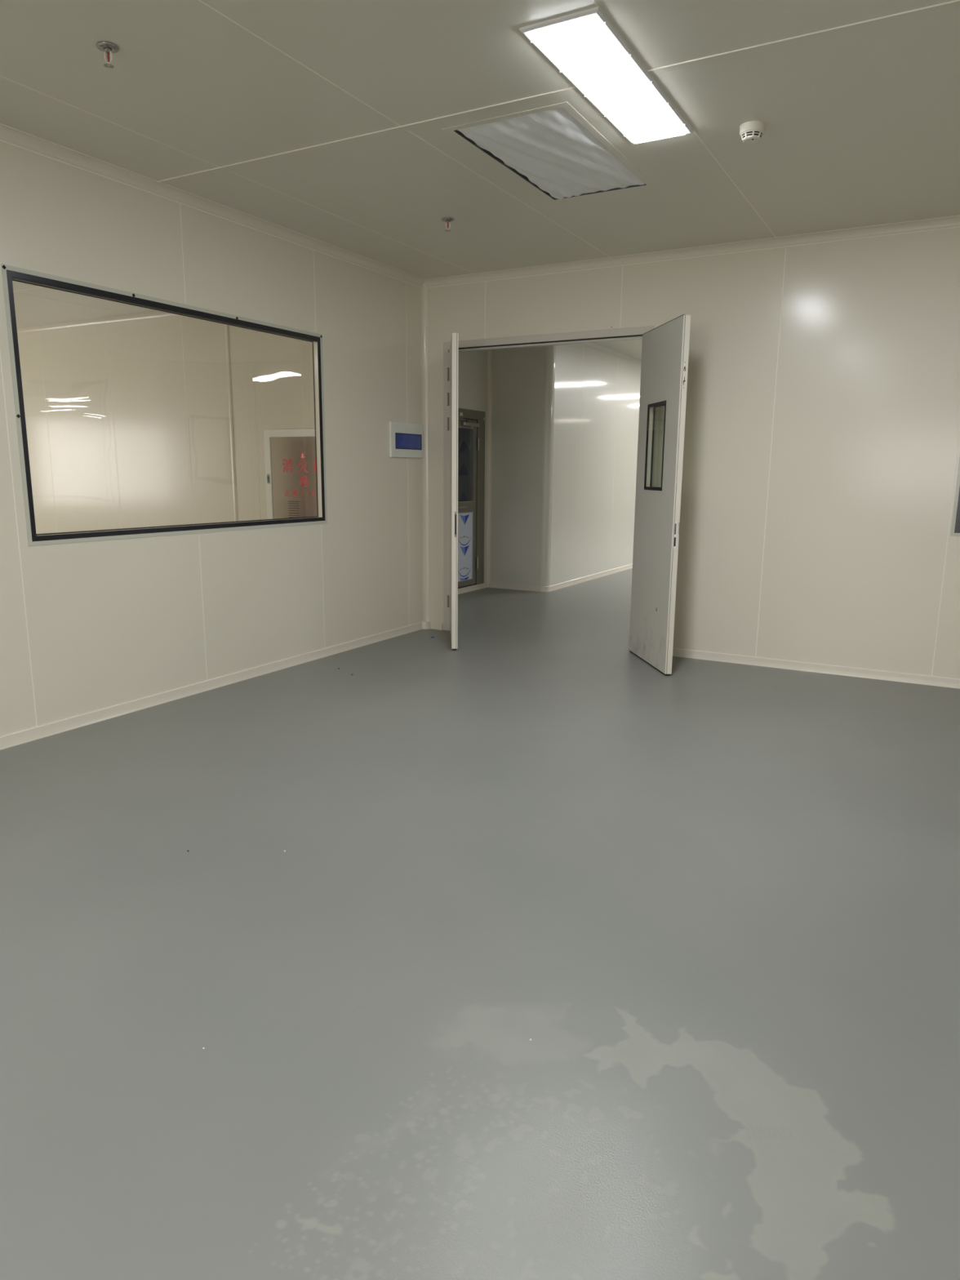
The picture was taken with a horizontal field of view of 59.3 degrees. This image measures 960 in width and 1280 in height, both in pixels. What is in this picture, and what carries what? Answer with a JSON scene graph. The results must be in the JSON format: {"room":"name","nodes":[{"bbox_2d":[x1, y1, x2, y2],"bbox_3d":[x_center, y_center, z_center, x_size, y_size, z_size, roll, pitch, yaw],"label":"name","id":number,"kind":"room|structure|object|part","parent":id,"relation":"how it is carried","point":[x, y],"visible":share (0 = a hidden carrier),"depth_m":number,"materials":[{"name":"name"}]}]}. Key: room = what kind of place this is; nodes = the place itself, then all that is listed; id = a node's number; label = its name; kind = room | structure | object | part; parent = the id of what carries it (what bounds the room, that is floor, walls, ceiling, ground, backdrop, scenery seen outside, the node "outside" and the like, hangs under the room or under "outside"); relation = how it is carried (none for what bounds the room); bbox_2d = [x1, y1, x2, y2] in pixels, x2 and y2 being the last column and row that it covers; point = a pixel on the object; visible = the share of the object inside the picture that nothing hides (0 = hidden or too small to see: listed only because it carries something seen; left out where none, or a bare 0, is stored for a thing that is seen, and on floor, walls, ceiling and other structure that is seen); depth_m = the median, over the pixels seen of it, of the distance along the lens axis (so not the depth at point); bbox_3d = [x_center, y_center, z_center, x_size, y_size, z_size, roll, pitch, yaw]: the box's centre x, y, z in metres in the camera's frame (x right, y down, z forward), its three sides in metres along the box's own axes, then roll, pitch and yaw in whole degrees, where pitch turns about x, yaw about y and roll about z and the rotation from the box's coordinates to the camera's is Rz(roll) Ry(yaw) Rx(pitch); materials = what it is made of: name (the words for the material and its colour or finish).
{"room":"clean room","nodes":[
{"label":"clean room","id":0,"kind":"room"},
{"bbox_2d":[12,280,159,328],"bbox_3d":[-5.953,-2.624,4.915,7.455,0.051,9.000,7,13,28],"label":"ceiling","id":1,"kind":"structure","parent":0,"point":[34,305],"depth_m":8.24,"materials":[{"name":"beige paint"}]},
{"bbox_2d":[0,141,422,737],"bbox_3d":[-3.931,-0.360,1.234,0.046,2.915,14.100,7,13,28],"label":"wall","id":2,"kind":"structure","parent":0,"point":[90,626],"depth_m":5.15,"materials":[{"name":"beige paint"}]},
{"bbox_2d":[17,311,182,334],"bbox_3d":[-5.954,-2.575,4.925,7.455,0.052,9.000,7,13,28],"label":"trim","id":3,"kind":"structure","parent":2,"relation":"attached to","point":[160,314],"depth_m":8.92,"materials":[{"name":"beige plastic"}]},
{"bbox_2d":[0,263,327,546],"bbox_3d":[-1.709,-1.317,5.104,0.054,1.324,2.328,7,13,28],"label":"window","id":4,"kind":"structure","parent":2,"relation":"in","point":[10,273],"depth_m":4.71,"materials":[{"name":"metal"},{"name":"black rubber"},{"name":"painted metal"}]},
{"bbox_2d":[0,123,425,287],"bbox_3d":[-3.487,-1.891,1.616,0.055,0.056,12.500,7,13,28],"label":"trim","id":5,"kind":"structure","parent":2,"relation":"attached to","point":[8,135],"depth_m":4.79,"materials":[{"name":"beige plastic"}]},
{"bbox_2d":[0,564,632,750],"bbox_3d":[1.002,-0.807,10.943,0.894,0.064,32.500,7,13,28],"label":"baseboard","id":6,"kind":"structure","parent":2,"relation":"attached to","point":[59,726],"depth_m":5.50,"materials":[{"name":"beige plastic"}]},
{"bbox_2d":[389,421,423,457],"bbox_3d":[-0.605,-1.655,6.991,0.017,0.278,0.476,7,13,28],"label":"box","id":7,"kind":"object","parent":2,"relation":"attached to","point":[406,439],"visible":1,"depth_m":6.97,"materials":[{"name":"white plastic"}]},
{"bbox_3d":[-0.595,-1.648,7.005,0.007,0.118,0.380,7,13,28],"label":"blue lid","id":8,"kind":"part","parent":7,"relation":"part of","materials":[{"name":"blue plastic"}]},
{"bbox_2d":[457,350,487,582],"bbox_3d":[-0.563,-1.853,8.839,0.050,2.915,2.620,7,13,28],"label":"wall","id":9,"kind":"structure","parent":0,"point":[472,365],"depth_m":9.48,"materials":[{"name":"beige"}]},
{"bbox_2d":[457,408,484,587],"bbox_3d":[-0.264,-1.554,9.396,0.103,1.991,1.261,7,13,28],"label":"door","id":10,"kind":"structure","parent":9,"relation":"in","point":[471,433],"depth_m":9.68,"materials":[{"name":"grey metal"}]},
{"bbox_2d":[460,546,464,555],"bbox_3d":[-0.203,-1.014,9.634,0.001,0.118,0.105,7,13,28],"label":"print","id":11,"kind":"object","parent":10,"relation":"attached to","point":[462,548],"depth_m":9.64,"materials":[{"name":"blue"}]},
{"bbox_2d":[457,440,468,452],"bbox_3d":[-0.184,-2.175,9.454,0.001,0.130,0.240,7,13,28],"label":"print","id":12,"kind":"object","parent":10,"relation":"attached to","point":[463,446],"depth_m":9.45,"materials":[{"name":"blue"}]},
{"bbox_2d":[459,492,467,501],"bbox_3d":[-0.189,-1.611,9.566,0.001,0.130,0.240,7,13,28],"label":"print","id":13,"kind":"object","parent":10,"relation":"attached to","point":[463,495],"depth_m":9.57,"materials":[{"name":"blue"}]},
{"bbox_2d":[458,464,468,475],"bbox_3d":[-0.186,-1.919,9.505,0.001,0.130,0.240,7,13,28],"label":"print","id":14,"kind":"object","parent":10,"relation":"attached to","point":[463,468],"depth_m":9.51,"materials":[{"name":"blue"}]},
{"bbox_3d":[-0.207,-2.431,9.265,0.020,0.063,0.390,7,13,28],"label":"closer arm","id":15,"kind":"part","parent":10,"relation":"part of","materials":[{"name":"grey metal"}]},
{"bbox_3d":[-0.281,-1.938,9.339,0.010,0.810,0.740,7,13,28],"label":"glass","id":16,"kind":"part","parent":10,"relation":"part of","materials":[{"name":"black glass"}]},
{"bbox_3d":[-0.281,-1.039,9.515,0.026,0.773,0.740,7,13,28],"label":"panel","id":17,"kind":"part","parent":10,"relation":"part of","materials":[{"name":"white plastic"}]},
{"bbox_2d":[464,545,469,555],"bbox_3d":[-0.150,-1.033,9.728,0.001,0.118,0.105,7,13,28],"label":"print","id":18,"kind":"object","parent":10,"relation":"attached to","point":[466,547],"depth_m":9.73,"materials":[{"name":"blue"}]},
{"bbox_2d":[464,514,469,524],"bbox_3d":[-0.147,-1.380,9.658,0.001,0.118,0.105,7,13,28],"label":"print","id":19,"kind":"object","parent":10,"relation":"attached to","point":[466,516],"depth_m":9.65,"materials":[{"name":"blue"}]},
{"bbox_2d":[0,568,959,1279],"bbox_3d":[7.537,-0.011,7.385,32.200,0.001,32.900,7,13,28],"label":"floor","id":20,"kind":"structure","parent":0,"point":[716,904],"depth_m":2.36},
{"bbox_2d":[0,0,959,279],"bbox_3d":[-0.192,-1.591,-0.198,7.600,0.121,12.500,7,13,28],"label":"ceiling","id":21,"kind":"structure","parent":0,"point":[862,127],"depth_m":3.66,"materials":[{"name":"beige paint"}]},
{"bbox_2d":[96,41,119,68],"bbox_3d":[-1.384,-2.174,3.142,0.080,0.066,0.080,3,12,12],"label":"sprinkler","id":22,"kind":"object","parent":21,"relation":"attached to","point":[108,48],"visible":1,"depth_m":3.13,"materials":[{"name":"silver metal"}]},
{"bbox_2d":[441,217,454,231],"bbox_3d":[-0.200,-2.588,5.264,0.080,0.066,0.080,3,12,12],"label":"sprinkler","id":23,"kind":"object","parent":21,"relation":"attached to","point":[447,220],"visible":1,"depth_m":5.26,"materials":[{"name":"silver metal"}]},
{"bbox_2d":[441,102,655,203],"bbox_3d":[0.392,-2.446,4.235,0.623,0.114,1.215,7,13,28],"label":"ceiling vent","id":24,"kind":"object","parent":21,"relation":"in","point":[553,150],"visible":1,"depth_m":4.14,"materials":[{"name":"beige"}]},
{"bbox_2d":[157,0,959,184],"bbox_3d":[0.088,-1.617,0.258,7.552,0.004,6.056,7,13,28],"label":"trim","id":25,"kind":"structure","parent":21,"relation":"attached to","point":[954,4],"depth_m":3.46,"materials":[{"name":"beige metal"}]},
{"bbox_2d":[519,6,693,143],"bbox_3d":[0.558,-2.237,3.424,0.297,0.021,1.190,7,13,28],"label":"recessed light","id":26,"kind":"object","parent":21,"relation":"in","point":[584,46],"visible":1,"depth_m":3.28,"materials":[{"name":"white plastic"}]},
{"bbox_2d":[739,120,765,143],"bbox_3d":[1.229,-2.288,3.811,0.112,0.063,0.112,7,13,28],"label":"smoke detector","id":27,"kind":"object","parent":21,"relation":"attached to","point":[752,131],"visible":1,"depth_m":3.78,"materials":[{"name":"beige plastic"}]},
{"bbox_2d":[17,227,959,679],"bbox_3d":[6.302,-0.750,3.597,30.500,2.915,0.051,7,13,28],"label":"wall","id":28,"kind":"structure","parent":0,"point":[821,450],"depth_m":6.00,"materials":[{"name":"beige paint"}]},
{"bbox_2d":[187,416,231,484],"bbox_3d":[-2.718,-1.901,8.467,0.550,0.650,0.001,7,13,28],"label":"access panel","id":29,"kind":"object","parent":28,"relation":"attached to","point":[220,416],"visible":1,"depth_m":8.46,"materials":[{"name":"beige paint"}]},
{"bbox_2d":[225,324,237,521],"bbox_3d":[-2.438,-1.747,8.332,0.044,2.875,0.011,7,13,28],"label":"trim","id":30,"kind":"structure","parent":28,"relation":"attached to","point":[227,334],"depth_m":8.25,"materials":[{"name":"beige plastic"}]},
{"bbox_2d":[263,422,317,519],"bbox_3d":[-1.665,-1.185,7.992,0.924,1.680,0.028,7,13,28],"label":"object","id":31,"kind":"object","parent":28,"relation":"attached to","point":[290,455],"visible":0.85,"depth_m":7.98,"materials":[{"name":"white paint"}]},
{"bbox_3d":[-2.036,-1.551,8.120,0.030,0.090,0.004,7,13,28],"label":"lock plate","id":32,"kind":"part","parent":31,"relation":"part of","materials":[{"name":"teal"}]},
{"bbox_2d":[420,282,430,622],"bbox_3d":[-0.469,-1.531,7.232,0.052,2.915,0.052,7,13,28],"label":"trim","id":33,"kind":"structure","parent":28,"relation":"attached to","point":[424,315],"depth_m":7.22,"materials":[{"name":"beige plastic"}]},
{"bbox_2d":[449,332,458,649],"bbox_3d":[-0.211,-1.159,6.772,0.046,2.366,0.823,0,11,-3],"label":"door","id":34,"kind":"structure","parent":28,"relation":"in","point":[454,349],"depth_m":6.42,"materials":[{"name":"white metal"}]},
{"bbox_3d":[-0.211,-1.164,6.776,0.045,2.350,0.814,0,11,-3],"label":"panel","id":35,"kind":"part","parent":34,"relation":"part of","materials":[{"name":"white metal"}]},
{"bbox_2d":[443,325,654,631],"bbox_3d":[0.488,-1.191,6.818,1.794,2.424,0.093,7,13,28],"label":"door frame","id":36,"kind":"structure","parent":28,"relation":"attached to","point":[629,333],"depth_m":6.86,"materials":[{"name":"beige paint"}]},
{"bbox_2d":[628,314,690,675],"bbox_3d":[1.255,-0.992,5.995,0.048,2.366,0.826,-1,11,-8],"label":"door","id":37,"kind":"structure","parent":28,"relation":"in","point":[665,347],"depth_m":5.88,"materials":[{"name":"white metal"}]},
{"bbox_3d":[1.306,-0.699,5.641,0.018,0.185,0.004,-1,11,-8],"label":"lock plate","id":38,"kind":"part","parent":37,"relation":"part of","materials":[{"name":"white metal"}]},
{"bbox_3d":[1.318,-1.707,5.440,0.020,0.180,0.003,-1,11,-8],"label":"bolt plate","id":39,"kind":"part","parent":37,"relation":"part of","materials":[{"name":"beige paint"}]},
{"bbox_2d":[424,215,959,288],"bbox_3d":[2.838,-2.547,5.153,7.600,0.056,0.055,7,13,28],"label":"trim","id":40,"kind":"structure","parent":28,"relation":"attached to","point":[948,222],"depth_m":5.84,"materials":[{"name":"beige plastic"}]},
{"bbox_2d":[430,622,959,688],"bbox_3d":[2.825,0.250,5.728,7.600,0.064,0.018,7,13,28],"label":"baseboard","id":41,"kind":"structure","parent":28,"relation":"attached to","point":[715,656],"depth_m":5.97,"materials":[{"name":"beige plastic"}]},
{"bbox_2d":[950,454,959,536],"bbox_3d":[4.067,-1.205,4.778,2.330,1.324,0.058,7,13,28],"label":"window","id":42,"kind":"structure","parent":28,"relation":"in","point":[955,526],"depth_m":5.40,"materials":[{"name":"grey"}]},
{"bbox_2d":[490,346,544,586],"bbox_3d":[0.395,-2.041,9.816,0.755,2.915,0.050,7,13,28],"label":"wall","id":43,"kind":"structure","parent":0,"point":[517,372],"depth_m":9.77,"materials":[{"name":"beige"}]},
{"bbox_2d":[484,349,493,587],"bbox_3d":[0.107,-2.063,9.914,0.054,2.915,0.054,7,13,28],"label":"trim","id":44,"kind":"structure","parent":43,"relation":"attached to","point":[490,353],"depth_m":9.93,"materials":[{"name":"beige plastic"}]},
{"bbox_2d":[550,343,640,586],"bbox_3d":[5.006,-3.449,17.050,0.051,2.915,17.245,7,13,28],"label":"wall","id":45,"kind":"structure","parent":0,"point":[597,393],"depth_m":10.70,"materials":[{"name":"beige"}]},
{"bbox_2d":[539,345,555,586],"bbox_3d":[0.771,-2.000,9.627,0.132,2.915,0.044,-3,12,-16],"label":"trim","id":46,"kind":"structure","parent":45,"relation":"attached to","point":[549,351],"depth_m":9.61,"materials":[{"name":"beige metal"}]},
{"bbox_2d":[580,342,641,364],"bbox_3d":[4.058,-4.662,15.774,0.842,0.052,19.950,7,13,28],"label":"trim","id":47,"kind":"structure","parent":45,"relation":"attached to","point":[593,345],"depth_m":10.88,"materials":[{"name":"beige metal"}]},
{"bbox_2d":[595,339,642,359],"bbox_3d":[14.075,-3.539,10.302,23.880,0.050,19.950,7,13,28],"label":"ceiling","id":48,"kind":"structure","parent":0,"point":[633,348],"depth_m":10.50,"materials":[{"name":"beige"}]}
]}

